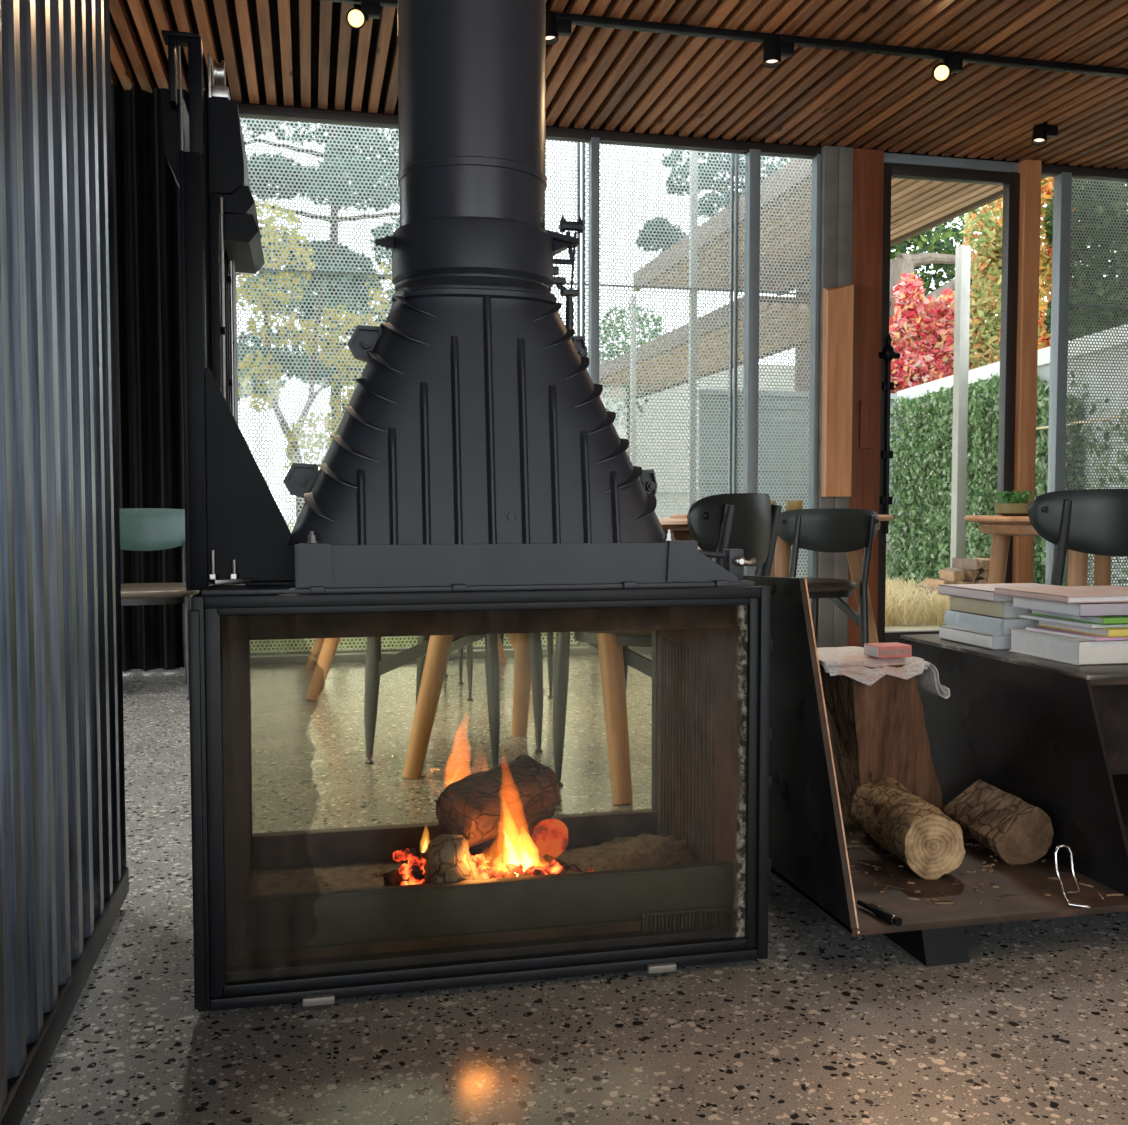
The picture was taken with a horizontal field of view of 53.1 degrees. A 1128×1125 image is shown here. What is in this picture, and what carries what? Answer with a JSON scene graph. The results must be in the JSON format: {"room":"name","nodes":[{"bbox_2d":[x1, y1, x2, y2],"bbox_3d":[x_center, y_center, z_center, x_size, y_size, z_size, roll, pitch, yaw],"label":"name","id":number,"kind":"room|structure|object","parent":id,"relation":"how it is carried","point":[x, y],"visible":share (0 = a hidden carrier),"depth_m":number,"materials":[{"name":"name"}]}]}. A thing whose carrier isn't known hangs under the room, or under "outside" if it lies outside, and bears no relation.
{"room":"restaurant dining area","nodes":[
{"label":"restaurant dining area","id":0,"kind":"room"},
{"bbox_2d":[0,0,128,1124],"bbox_3d":[-0.733,-0.643,1.479,0.074,2.676,1.268,-1,3,-13],"label":"wall","id":1,"kind":"structure","parent":0,"point":[64,873],"depth_m":1.60,"materials":[{"name":"metal"}]},
{"bbox_2d":[20,653,1127,1124],"bbox_3d":[1.334,0.784,0.941,10.200,0.120,10.370,-1,3,-13],"label":"floor","id":2,"kind":"structure","parent":0,"point":[834,1026],"depth_m":1.71,"materials":[{"name":"stone"}]},
{"bbox_2d":[119,508,199,699],"bbox_3d":[-1.721,0.159,4.630,0.470,0.760,0.494,-1,3,-20],"label":"dining chair","id":3,"kind":"object","parent":2,"relation":"on","point":[141,529],"visible":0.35,"depth_m":4.81,"materials":[{"name":"leather"}]},
{"bbox_2d":[305,633,544,700],"bbox_3d":[-0.652,0.161,4.993,0.968,0.742,0.968,-1,3,-13],"label":"dining table","id":4,"kind":"object","parent":2,"relation":"on","point":[323,651],"visible":0.06,"depth_m":4.51,"materials":[{"name":"brown wood"}]},
{"bbox_2d":[364,633,542,766],"bbox_3d":[-0.345,0.200,3.440,0.494,0.796,0.470,1,3,21],"label":"dining chair","id":5,"kind":"object","parent":2,"relation":"on","point":[375,667],"visible":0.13,"depth_m":3.35,"materials":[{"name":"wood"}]},
{"bbox_2d":[161,0,772,1011],"bbox_3d":[-0.182,-0.695,1.973,0.972,2.730,0.547,-1,3,-13],"label":"fireplace","id":6,"kind":"object","parent":2,"relation":"on","point":[475,476],"visible":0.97,"depth_m":1.84,"materials":[{"name":"black paint"}]},
{"bbox_2d":[248,834,698,895],"bbox_3d":[-0.154,0.560,2.046,0.815,0.065,0.390,-1,3,-13],"label":"bed","id":7,"kind":"object","parent":6,"relation":"in","point":[643,850],"depth_m":2.13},
{"bbox_2d":[419,834,482,883],"bbox_3d":[-0.193,0.526,1.896,0.117,0.138,0.133,1,3,18],"label":"log","id":8,"kind":"object","parent":7,"relation":"on","point":[448,858],"visible":0.7,"depth_m":1.87,"materials":[{"name":"brown wood"}]},
{"bbox_2d":[393,848,592,884],"bbox_3d":[-0.153,0.535,1.964,0.392,0.124,0.220,-1,3,-13],"label":"coals","id":9,"kind":"object","parent":7,"relation":"on","point":[415,865],"visible":0.24,"depth_m":1.90,"materials":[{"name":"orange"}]},
{"bbox_2d":[371,871,399,877],"bbox_3d":[-0.286,0.537,1.953,0.095,0.010,0.007,-1,3,-25],"label":"stick","id":10,"kind":"object","parent":9,"relation":"in","point":[377,874],"visible":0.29,"depth_m":1.94,"materials":[{"name":"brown wood"}]},
{"bbox_2d":[383,870,402,885],"bbox_3d":[-0.288,0.543,1.914,0.033,0.041,0.042,3,4,42],"label":"log","id":11,"kind":"object","parent":9,"relation":"on","point":[392,878],"visible":0.53,"depth_m":1.90,"materials":[{"name":"brown wood"}]},
{"bbox_2d":[436,755,560,846],"bbox_3d":[-0.127,0.431,2.046,0.214,0.134,0.136,-3,4,-44],"label":"log","id":12,"kind":"object","parent":9,"relation":"on","point":[503,800],"visible":0.96,"depth_m":2.00,"materials":[{"name":"brown wood"}]},
{"bbox_2d":[505,816,567,857],"bbox_3d":[-0.054,0.506,2.096,0.077,0.094,0.154,-1,3,-24],"label":"log","id":13,"kind":"object","parent":9,"relation":"on","point":[544,835],"visible":0.75,"depth_m":2.04,"materials":[{"name":"brown wood"}]},
{"bbox_2d":[535,854,566,873],"bbox_3d":[-0.033,0.535,1.949,0.044,0.041,0.070,2,4,37],"label":"stick","id":14,"kind":"object","parent":9,"relation":"on","point":[546,858],"visible":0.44,"depth_m":1.96,"materials":[{"name":"brown wood"}]},
{"bbox_2d":[201,277,754,595],"bbox_3d":[-0.162,-0.225,2.004,0.890,0.522,0.462,-1,3,-13],"label":"hood","id":15,"kind":"object","parent":6,"relation":"attached to","point":[475,446],"depth_m":1.83,"materials":[{"name":"metal"}]},
{"bbox_2d":[641,906,729,932],"bbox_3d":[0.206,0.607,1.901,0.155,0.042,0.012,-1,3,-13],"label":"vent grille","id":16,"kind":"object","parent":6,"relation":"attached to","point":[654,919],"depth_m":1.90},
{"bbox_2d":[444,634,503,676],"bbox_3d":[-0.424,0.122,5.322,0.470,0.764,0.494,-1,3,-13],"label":"dining chair","id":17,"kind":"object","parent":2,"relation":"on","point":[501,635],"visible":0.09,"depth_m":5.54,"materials":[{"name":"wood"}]},
{"bbox_2d":[458,632,553,700],"bbox_3d":[-0.246,0.139,4.671,0.470,0.796,0.494,0,3,-10],"label":"dining chair","id":18,"kind":"object","parent":2,"relation":"on","point":[550,636],"visible":0.17,"depth_m":4.51,"materials":[{"name":"metal"}]},
{"bbox_2d":[235,103,820,664],"bbox_3d":[-1.676,-0.840,5.414,6.230,2.677,0.070,-1,3,-13],"label":"window","id":19,"kind":"structure","parent":2,"relation":"on","point":[753,151],"depth_m":5.92,"materials":[{"name":"grey metal"}]},
{"bbox_2d":[402,518,693,803],"bbox_3d":[0.001,0.241,3.338,0.940,0.736,0.940,1,3,26],"label":"dining table","id":20,"kind":"object","parent":2,"relation":"on","point":[611,659],"visible":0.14,"depth_m":3.18,"materials":[{"name":"brown wood"}]},
{"bbox_2d":[553,493,781,786],"bbox_3d":[0.285,0.212,3.122,0.543,0.804,0.517,2,3,30],"label":"dining chair","id":21,"kind":"object","parent":2,"relation":"on","point":[748,522],"visible":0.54,"depth_m":2.95,"materials":[{"name":"leather"}]},
{"bbox_2d":[670,514,893,642],"bbox_3d":[0.987,0.149,5.178,1.000,0.735,1.000,-2,4,-37],"label":"dining table","id":22,"kind":"object","parent":2,"relation":"on","point":[781,562],"visible":0.2,"depth_m":5.09,"materials":[{"name":"brown wood"}]},
{"bbox_2d":[785,500,802,510],"bbox_3d":[1.029,-0.245,5.045,0.076,0.064,0.076,-1,3,-13],"label":"cup","id":23,"kind":"object","parent":22,"relation":"on","point":[790,504],"visible":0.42,"depth_m":5.01,"materials":[{"name":"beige ceramic"}]},
{"bbox_2d":[817,146,838,647],"bbox_3d":[1.404,-0.875,6.114,0.083,2.676,0.140,-1,3,-13],"label":"column","id":24,"kind":"structure","parent":2,"relation":"on","point":[829,154],"depth_m":6.02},
{"bbox_2d":[778,508,878,646],"bbox_3d":[1.051,0.145,4.902,0.498,0.760,0.524,-1,3,-17],"label":"dining chair","id":25,"kind":"object","parent":2,"relation":"on","point":[831,530],"visible":0.62,"depth_m":4.67,"materials":[{"name":"leather"}]},
{"bbox_2d":[833,147,853,646],"bbox_3d":[1.489,-0.875,6.123,0.083,2.676,0.120,-1,3,-13],"label":"trim","id":26,"kind":"structure","parent":2,"relation":"on","point":[845,174],"depth_m":6.03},
{"bbox_2d":[821,285,853,496],"bbox_3d":[1.461,-0.916,5.991,0.195,1.130,0.120,-1,3,-13],"label":"wood panel","id":27,"kind":"object","parent":26,"relation":"attached to","point":[838,302],"visible":1,"depth_m":5.93,"materials":[{"name":"wood"}]},
{"bbox_2d":[847,148,883,646],"bbox_3d":[1.620,-0.876,6.145,0.178,2.676,0.095,-1,3,-13],"label":"wooden post","id":28,"kind":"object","parent":2,"relation":"on","point":[868,164],"depth_m":6.08,"materials":[{"name":"wood"}]},
{"bbox_2d":[742,575,1127,966],"bbox_3d":[1.063,0.332,2.353,1.412,0.642,0.836,-1,3,-13],"label":"holder","id":29,"kind":"object","parent":2,"relation":"on","point":[1051,735],"depth_m":2.07,"materials":[{"name":"metal"}]},
{"bbox_2d":[857,899,902,926],"bbox_3d":[0.521,0.578,1.868,0.017,0.017,0.101,-1,3,-24],"label":"gas lighter","id":30,"kind":"object","parent":29,"relation":"on","point":[879,912],"visible":1,"depth_m":1.85,"materials":[{"name":"black metal"}]},
{"bbox_2d":[819,664,942,832],"bbox_3d":[0.675,0.378,2.432,0.272,0.359,0.255,-1,3,-13],"label":"stump","id":31,"kind":"object","parent":29,"relation":"on","point":[877,731],"visible":0.73,"depth_m":2.33,"materials":[{"name":"brown wood"}]},
{"bbox_2d":[817,646,949,698],"bbox_3d":[0.625,0.234,2.382,0.296,0.086,0.237,-1,3,-17],"label":"cloth","id":32,"kind":"object","parent":31,"relation":"on","point":[850,661],"visible":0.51,"depth_m":2.30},
{"bbox_2d":[864,642,911,657],"bbox_3d":[0.664,0.180,2.314,0.078,0.024,0.057,-1,3,-16],"label":"matchbox","id":33,"kind":"object","parent":32,"relation":"on","point":[891,649],"visible":1,"depth_m":2.29},
{"bbox_2d":[864,645,877,656],"bbox_3d":[0.627,0.180,2.304,0.002,0.020,0.052,-1,3,-16],"label":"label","id":34,"kind":"object","parent":33,"relation":"on","point":[869,650],"depth_m":2.30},
{"bbox_2d":[850,777,965,879],"bbox_3d":[0.662,0.511,2.194,0.126,0.125,0.285,0,3,-4],"label":"log","id":35,"kind":"object","parent":29,"relation":"on","point":[929,842],"visible":1,"depth_m":2.08,"materials":[{"name":"brown wood"}]},
{"bbox_2d":[939,625,1010,649],"bbox_3d":[1.010,0.166,2.557,0.228,0.030,0.210,-1,3,-13],"label":"book","id":36,"kind":"object","parent":29,"relation":"on","point":[951,633],"visible":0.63,"depth_m":2.49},
{"bbox_2d":[944,610,1040,635],"bbox_3d":[1.037,0.133,2.561,0.254,0.036,0.220,-1,3,-13],"label":"book","id":37,"kind":"object","parent":36,"relation":"on","point":[998,626],"visible":0.52,"depth_m":2.48,"materials":[{"name":"white paper"}]},
{"bbox_2d":[950,596,1031,618],"bbox_3d":[1.032,0.097,2.555,0.225,0.036,0.205,-1,3,-13],"label":"book","id":38,"kind":"object","parent":37,"relation":"on","point":[1003,610],"visible":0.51,"depth_m":2.49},
{"bbox_2d":[938,583,1058,601],"bbox_3d":[1.019,0.067,2.554,0.250,0.022,0.220,-1,3,-13],"label":"book","id":39,"kind":"object","parent":38,"relation":"on","point":[985,592],"visible":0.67,"depth_m":2.55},
{"bbox_2d":[844,822,1122,906],"bbox_3d":[0.688,0.571,2.168,0.478,0.002,0.530,-1,3,-13],"label":"crumbs","id":40,"kind":"object","parent":29,"relation":"on","point":[849,847],"visible":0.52,"depth_m":2.06,"materials":[{"name":"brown wood"}]},
{"bbox_2d":[941,779,1053,863],"bbox_3d":[0.861,0.517,2.258,0.118,0.115,0.236,0,3,-7],"label":"log","id":41,"kind":"object","parent":29,"relation":"on","point":[1017,831],"visible":0.96,"depth_m":2.18,"materials":[{"name":"brown wood"}]},
{"bbox_2d":[900,634,1127,679],"bbox_3d":[1.308,0.190,2.486,0.872,0.008,0.670,-1,3,-13],"label":"shelf","id":42,"kind":"object","parent":29,"relation":"attached to","point":[1048,669],"depth_m":2.30,"materials":[{"name":"metal"}]},
{"bbox_2d":[1009,628,1127,665],"bbox_3d":[1.114,0.169,2.326,0.288,0.048,0.225,-1,3,-13],"label":"book","id":43,"kind":"object","parent":29,"relation":"on","point":[1071,650],"visible":0.84,"depth_m":2.22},
{"bbox_2d":[1026,626,1127,640],"bbox_3d":[1.109,0.142,2.308,0.225,0.006,0.205,-1,3,-16],"label":"magazine","id":44,"kind":"object","parent":43,"relation":"on","point":[1043,629],"visible":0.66,"depth_m":2.25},
{"bbox_2d":[1037,620,1127,636],"bbox_3d":[1.145,0.130,2.318,0.230,0.016,0.230,-1,3,-11],"label":"book","id":45,"kind":"object","parent":44,"relation":"on","point":[1114,631],"visible":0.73,"depth_m":2.23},
{"bbox_2d":[1019,614,1127,627],"bbox_3d":[1.111,0.118,2.330,0.230,0.006,0.220,-1,3,-14],"label":"magazine","id":46,"kind":"object","parent":45,"relation":"on","point":[1028,616],"visible":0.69,"depth_m":2.27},
{"bbox_2d":[1030,610,1127,624],"bbox_3d":[1.138,0.106,2.326,0.240,0.016,0.230,-1,3,-13],"label":"book","id":47,"kind":"object","parent":46,"relation":"on","point":[1104,620],"visible":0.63,"depth_m":2.22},
{"bbox_2d":[1011,596,1127,616],"bbox_3d":[1.109,0.085,2.318,0.278,0.026,0.220,-1,3,-13],"label":"book","id":48,"kind":"object","parent":47,"relation":"on","point":[1100,609],"visible":0.73,"depth_m":2.20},
{"bbox_2d":[994,585,1127,602],"bbox_3d":[1.089,0.065,2.325,0.295,0.014,0.235,-1,3,-13],"label":"book","id":49,"kind":"object","parent":48,"relation":"on","point":[1064,594],"visible":1,"depth_m":2.27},
{"bbox_2d":[859,163,1019,642],"bbox_3d":[2.059,-0.855,6.218,0.960,2.605,0.107,-1,3,-13],"label":"door","id":50,"kind":"structure","parent":2,"relation":"on","point":[1010,181],"depth_m":6.20,"materials":[{"name":"brown wood"}]},
{"bbox_2d":[884,153,1017,172],"bbox_3d":[2.111,-2.194,6.208,0.838,0.051,0.060,-1,3,-13],"label":"door frame","id":51,"kind":"structure","parent":50,"relation":"on","point":[892,158],"depth_m":6.18,"materials":[{"name":"grey metal"}]},
{"bbox_2d":[1012,159,1041,582],"bbox_3d":[2.575,-0.887,6.350,0.100,2.676,0.135,-1,3,-13],"label":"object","id":52,"kind":"structure","parent":2,"relation":"on","point":[1029,170],"depth_m":6.27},
{"bbox_2d":[964,515,1111,585],"bbox_3d":[2.102,0.181,4.508,0.960,0.732,0.960,-1,3,-13],"label":"dining table","id":53,"kind":"object","parent":2,"relation":"on","point":[1001,528],"visible":0.39,"depth_m":4.45,"materials":[{"name":"brown wood"}]},
{"bbox_2d":[993,489,1036,515],"bbox_3d":[1.773,-0.237,4.440,0.232,0.108,0.184,-3,4,-41],"label":"planter","id":54,"kind":"object","parent":53,"relation":"on","point":[1011,504],"visible":0.91,"depth_m":4.40,"materials":[{"name":"green ceramic"}]},
{"bbox_2d":[1028,489,1127,585],"bbox_3d":[1.590,0.183,3.546,0.517,0.820,0.543,0,3,-9],"label":"dining chair","id":55,"kind":"object","parent":2,"relation":"on","point":[1090,521],"visible":0.4,"depth_m":3.27,"materials":[{"name":"leather"}]},
{"bbox_2d":[1041,164,1127,585],"bbox_3d":[3.879,-0.903,6.667,2.580,2.677,0.070,-1,3,-13],"label":"window","id":56,"kind":"structure","parent":2,"relation":"on","point":[1063,175],"depth_m":6.38,"materials":[{"name":"grey metal"}]},
{"bbox_2d":[254,521,946,651],"bbox_3d":[-1.388,-0.822,33.400,40.000,0.120,54.230,-1,3,-13],"label":"ground","id":57,"kind":"structure","parent":0,"point":[900,627],"depth_m":7.34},
{"bbox_2d":[236,199,392,520],"bbox_3d":[-1.696,-1.045,7.770,1.486,2.855,0.848,-1,3,-13],"label":"ornamental tree","id":58,"kind":"object","parent":57,"relation":"on","point":[267,203],"visible":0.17,"depth_m":7.70,"materials":[{"name":"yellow plant"}]},
{"bbox_2d":[236,118,399,433],"bbox_3d":[-2.484,-3.120,12.737,4.915,6.503,3.237,-1,3,-13],"label":"pine tree","id":59,"kind":"object","parent":57,"relation":"on","point":[248,121],"visible":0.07,"depth_m":12.22,"materials":[{"name":"plant"}]},
{"bbox_2d":[236,118,579,655],"bbox_3d":[-0.824,-1.065,5.875,1.860,3.120,0.035,-1,3,-13],"label":"screen","id":60,"kind":"object","parent":57,"relation":"on","point":[573,644],"visible":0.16,"depth_m":5.76,"materials":[{"name":"grey metal"}]},
{"bbox_2d":[250,632,580,651],"bbox_3d":[-0.929,0.373,6.832,4.327,0.155,1.641,-1,3,-13],"label":"lawn","id":61,"kind":"structure","parent":57,"relation":"on","point":[571,634],"depth_m":6.17,"materials":[{"name":"green plant"}]},
{"bbox_2d":[599,302,666,457],"bbox_3d":[0.736,-1.786,15.478,1.510,3.558,1.076,-1,3,-13],"label":"tree","id":62,"kind":"object","parent":57,"relation":"on","point":[615,308],"visible":0.16,"depth_m":15.28,"materials":[{"name":"green plant"}]},
{"bbox_2d":[630,295,636,464],"bbox_3d":[0.545,-0.877,8.907,0.040,2.440,0.040,-1,3,-13],"label":"post","id":63,"kind":"object","parent":57,"relation":"on","point":[633,383],"visible":0.23,"depth_m":8.86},
{"bbox_2d":[581,143,733,645],"bbox_3d":[0.515,-1.080,6.177,0.855,3.120,0.035,-1,3,-13],"label":"screen","id":64,"kind":"object","parent":57,"relation":"on","point":[731,156],"visible":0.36,"depth_m":6.17,"materials":[{"name":"grey metal"}]},
{"bbox_2d":[688,151,697,510],"bbox_3d":[0.756,-0.983,6.640,0.040,2.880,0.040,-1,3,-13],"label":"post","id":65,"kind":"object","parent":57,"relation":"on","point":[695,153],"visible":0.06,"depth_m":6.60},
{"bbox_2d":[600,360,794,517],"bbox_3d":[1.501,-1.686,18.269,7.000,3.120,0.300,-1,3,-13],"label":"wall","id":66,"kind":"structure","parent":57,"relation":"on","point":[774,367],"depth_m":18.27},
{"bbox_2d":[634,149,809,390],"bbox_3d":[2.241,-2.722,14.732,2.691,5.524,1.081,-1,3,-13],"label":"conifer","id":67,"kind":"object","parent":57,"relation":"on","point":[671,155],"visible":0.14,"depth_m":14.46,"materials":[{"name":"green plant"}]},
{"bbox_2d":[599,296,893,398],"bbox_3d":[1.309,-2.372,13.470,1.290,0.170,8.100,-1,3,-13],"label":"canopy","id":68,"kind":"object","parent":57,"relation":"on","point":[891,313],"visible":0.24,"depth_m":11.75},
{"bbox_2d":[732,154,811,576],"bbox_3d":[1.183,-1.088,6.328,0.485,3.120,0.035,-1,3,-13],"label":"screen","id":69,"kind":"object","parent":57,"relation":"on","point":[737,159],"visible":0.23,"depth_m":6.31,"materials":[{"name":"grey metal"}]},
{"bbox_2d":[697,389,900,579],"bbox_3d":[2.600,-0.793,11.844,2.540,1.980,0.110,-1,3,-13],"label":"wall","id":70,"kind":"structure","parent":57,"relation":"on","point":[892,395],"depth_m":11.70,"materials":[{"name":"grey metal"}]},
{"bbox_2d":[633,158,1046,295],"bbox_3d":[1.866,-2.555,8.736,1.500,0.170,4.350,-1,3,-13],"label":"canopy","id":71,"kind":"object","parent":57,"relation":"on","point":[918,207],"visible":0.18,"depth_m":8.07,"materials":[{"name":"wood"}]},
{"bbox_2d":[804,574,970,626],"bbox_3d":[2.159,0.241,8.566,1.992,0.246,2.737,-1,3,-13],"label":"grass","id":72,"kind":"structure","parent":57,"relation":"on","point":[899,605],"depth_m":7.60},
{"bbox_2d":[889,271,972,392],"bbox_3d":[4.035,-1.555,12.698,1.196,3.376,0.703,-1,3,-13],"label":"tree","id":73,"kind":"object","parent":57,"relation":"on","point":[926,355],"visible":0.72,"depth_m":12.48,"materials":[{"name":"red plant"}]},
{"bbox_2d":[890,209,1000,343],"bbox_3d":[5.454,-3.736,16.900,3.010,3.313,1.448,-1,3,-13],"label":"leafy tree","id":74,"kind":"object","parent":57,"relation":"on","point":[901,262],"visible":0.23,"depth_m":16.46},
{"bbox_2d":[950,245,970,568],"bbox_3d":[3.189,-1.096,9.083,0.084,2.860,0.084,-1,3,-13],"label":"post","id":75,"kind":"object","parent":57,"relation":"on","point":[963,252],"visible":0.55,"depth_m":9.04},
{"bbox_2d":[959,200,1002,369],"bbox_3d":[4.678,-2.051,12.404,0.643,4.395,0.673,-1,3,-13],"label":"tree","id":76,"kind":"object","parent":57,"relation":"on","point":[985,336],"visible":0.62,"depth_m":12.26,"materials":[{"name":"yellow plant"}]},
{"bbox_2d":[897,325,1127,586],"bbox_3d":[3.662,-0.672,9.426,0.160,1.980,4.741,0,3,-3],"label":"garden wall","id":77,"kind":"structure","parent":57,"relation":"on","point":[1043,365],"depth_m":7.98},
{"bbox_2d":[886,370,1127,585],"bbox_3d":[3.523,-0.635,9.493,0.267,1.930,4.659,0,3,-3],"label":"ivy","id":78,"kind":"object","parent":77,"relation":"attached to","point":[916,565],"visible":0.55,"depth_m":10.28,"materials":[{"name":"green plant"}]},
{"bbox_2d":[1036,415,1123,429],"bbox_3d":[3.497,-0.963,7.883,0.020,0.015,1.517,0,3,-3],"label":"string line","id":79,"kind":"object","parent":78,"relation":"attached to","point":[1043,427],"visible":0.21,"depth_m":7.64,"materials":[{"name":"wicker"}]},
{"bbox_2d":[994,177,1082,349],"bbox_3d":[4.867,-1.952,11.512,0.872,4.287,0.661,-1,3,-13],"label":"vine","id":80,"kind":"object","parent":57,"relation":"on","point":[1047,184],"visible":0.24,"depth_m":11.35,"materials":[{"name":"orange plant"}]},
{"bbox_2d":[1042,179,1127,339],"bbox_3d":[5.509,-1.843,11.012,1.685,4.128,1.000,-1,3,-13],"label":"leafy tree","id":81,"kind":"object","parent":57,"relation":"on","point":[1049,213],"visible":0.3,"depth_m":10.64,"materials":[{"name":"green plant"}]},
{"bbox_2d":[1063,178,1127,586],"bbox_3d":[4.022,-1.120,6.968,2.265,3.120,0.035,-1,3,-13],"label":"screen","id":82,"kind":"object","parent":57,"relation":"on","point":[1103,306],"visible":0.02,"depth_m":6.76,"materials":[{"name":"grey metal"}]},
{"bbox_3d":[2.803,0.318,8.392,0.073,0.106,0.320,-23,3,0],"label":"firewood billet","id":83,"kind":"object","parent":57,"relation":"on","visible":0},
{"bbox_3d":[2.774,0.226,8.373,0.086,0.097,0.320,24,1,-4],"label":"firewood billet","id":84,"kind":"object","parent":83,"relation":"on","visible":0},
{"bbox_2d":[925,578,954,586],"bbox_3d":[2.786,0.166,8.376,0.092,0.080,0.320,0,3,-6],"label":"firewood billet","id":85,"kind":"object","parent":84,"relation":"on","point":[931,582],"visible":0.5,"depth_m":8.36,"materials":[{"name":"brown wood"}]},
{"bbox_3d":[2.948,0.294,8.446,0.082,0.085,0.320,11,0,-16],"label":"firewood billet","id":86,"kind":"object","parent":57,"relation":"on","visible":0},
{"label":"firewood billet","id":87,"kind":"object","parent":86,"relation":"on","visible":0},
{"bbox_2d":[944,579,974,583],"bbox_3d":[2.926,0.161,8.424,0.075,0.069,0.320,-1,3,-23],"label":"firewood billet","id":88,"kind":"object","parent":87,"relation":"on","point":[972,582],"visible":0.18,"depth_m":8.31,"materials":[{"name":"brown wood"}]},
{"bbox_2d":[939,567,964,580],"bbox_3d":[2.893,0.087,8.421,0.083,0.084,0.320,0,3,0],"label":"firewood billet","id":89,"kind":"object","parent":88,"relation":"on","point":[954,574],"visible":1,"depth_m":8.33,"materials":[{"name":"brown wood"}]},
{"bbox_2d":[942,568,979,580],"bbox_3d":[2.969,0.094,8.449,0.082,0.087,0.320,-1,3,-21],"label":"firewood billet","id":90,"kind":"object","parent":88,"relation":"on","point":[971,575],"visible":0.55,"depth_m":8.31,"materials":[{"name":"brown wood"}]},
{"bbox_2d":[952,558,983,569],"bbox_3d":[3.010,0.009,8.406,0.064,0.078,0.320,-1,3,-13],"label":"firewood billet","id":91,"kind":"object","parent":90,"relation":"on","point":[971,564],"visible":1,"depth_m":8.37,"materials":[{"name":"brown wood"}]},
{"bbox_3d":[3.095,0.308,8.491,0.074,0.106,0.320,15,-1,-16],"label":"firewood billet","id":92,"kind":"object","parent":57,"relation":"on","visible":0},
{"bbox_3d":[3.068,0.219,8.484,0.097,0.086,0.320,-4,4,-12],"label":"firewood billet","id":93,"kind":"object","parent":92,"relation":"on","visible":0},
{"bbox_3d":[3.080,0.166,8.433,0.086,0.097,0.320,9,3,-2],"label":"firewood billet","id":94,"kind":"object","parent":93,"relation":"on","visible":0},
{"bbox_2d":[958,568,987,580],"bbox_3d":[3.037,0.089,8.437,0.070,0.076,0.320,-1,3,-20],"label":"firewood billet","id":95,"kind":"object","parent":94,"relation":"on","point":[983,574],"visible":0.36,"depth_m":8.30,"materials":[{"name":"brown wood"}]},
{"bbox_2d":[963,558,989,569],"bbox_3d":[3.061,0.013,8.471,0.106,0.074,0.320,0,3,-18],"label":"firewood billet","id":96,"kind":"object","parent":95,"relation":"on","point":[985,563],"visible":0.29,"depth_m":8.32,"materials":[{"name":"brown wood"}]},
{"bbox_2d":[109,0,1127,170],"bbox_3d":[1.343,-2.020,0.762,10.200,0.142,10.290,-1,3,-13],"label":"ceiling","id":97,"kind":"structure","parent":0,"point":[306,54],"depth_m":4.97,"materials":[{"name":"wood"}]},
{"bbox_2d":[111,83,232,670],"bbox_3d":[-2.104,-0.821,5.131,1.170,2.643,0.108,-1,3,-13],"label":"curtain","id":98,"kind":"object","parent":97,"relation":"hanging from","point":[146,200],"visible":0.2,"depth_m":5.17,"materials":[{"name":"fabric"}]},
{"bbox_2d":[321,0,1127,77],"bbox_3d":[1.085,-2.128,4.632,6.200,0.027,0.035,-1,3,-13],"label":"track","id":99,"kind":"object","parent":97,"relation":"attached to","point":[583,20],"visible":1,"depth_m":4.62,"materials":[{"name":"black metal"}]},
{"bbox_2d":[346,0,380,28],"bbox_3d":[-0.751,-2.035,4.214,0.128,0.115,0.120,-1,3,-13],"label":"track spotlight","id":100,"kind":"object","parent":99,"relation":"attached to","point":[356,18],"visible":1,"depth_m":4.19,"materials":[{"name":"black metal"}]},
{"bbox_2d":[546,11,571,44],"bbox_3d":[-0.036,-2.071,4.373,0.127,0.113,0.083,-1,3,-13],"label":"track spotlight","id":101,"kind":"object","parent":99,"relation":"attached to","point":[555,27],"visible":0.71,"depth_m":4.36,"materials":[{"name":"black metal"}]},
{"bbox_2d":[763,36,793,67],"bbox_3d":[0.869,-2.071,4.577,0.128,0.113,0.083,-1,3,-13],"label":"track spotlight","id":102,"kind":"object","parent":99,"relation":"attached to","point":[774,48],"visible":1,"depth_m":4.56,"materials":[{"name":"black metal"}]},
{"bbox_2d":[932,57,962,81],"bbox_3d":[1.609,-2.063,4.733,0.122,0.112,0.120,1,3,16],"label":"track spotlight","id":103,"kind":"object","parent":99,"relation":"attached to","point":[941,71],"visible":1,"depth_m":4.72,"materials":[{"name":"black metal"}]},
{"bbox_2d":[1031,121,1057,145],"bbox_3d":[2.413,-2.159,5.671,0.136,0.118,0.086,-1,3,-13],"label":"track spotlight","id":104,"kind":"object","parent":97,"relation":"attached to","point":[1041,131],"visible":0.98,"depth_m":5.66,"materials":[{"name":"black metal"}]},
{"bbox_3d":[2.646,0.292,8.341,0.082,0.085,0.320,-42,18,-16],"label":"firewood billet","id":105,"kind":"object","parent":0,"visible":0},
{"bbox_2d":[913,585,939,597],"bbox_3d":[2.705,0.224,8.378,0.094,0.098,0.320,-1,3,-12],"label":"firewood billet","id":106,"kind":"object","parent":105,"relation":"on","point":[921,586],"visible":0.18,"depth_m":8.31,"materials":[{"name":"brown wood"}]},
{"bbox_3d":[2.863,0.229,8.427,0.085,0.082,0.320,18,-1,-13],"label":"firewood billet","id":107,"kind":"object","parent":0,"visible":0},
{"bbox_2d":[936,579,969,583],"bbox_3d":[2.869,0.171,8.378,0.081,0.089,0.320,-1,3,-26],"label":"firewood billet","id":108,"kind":"object","parent":107,"relation":"on","point":[956,582],"visible":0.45,"depth_m":8.26,"materials":[{"name":"brown wood"}]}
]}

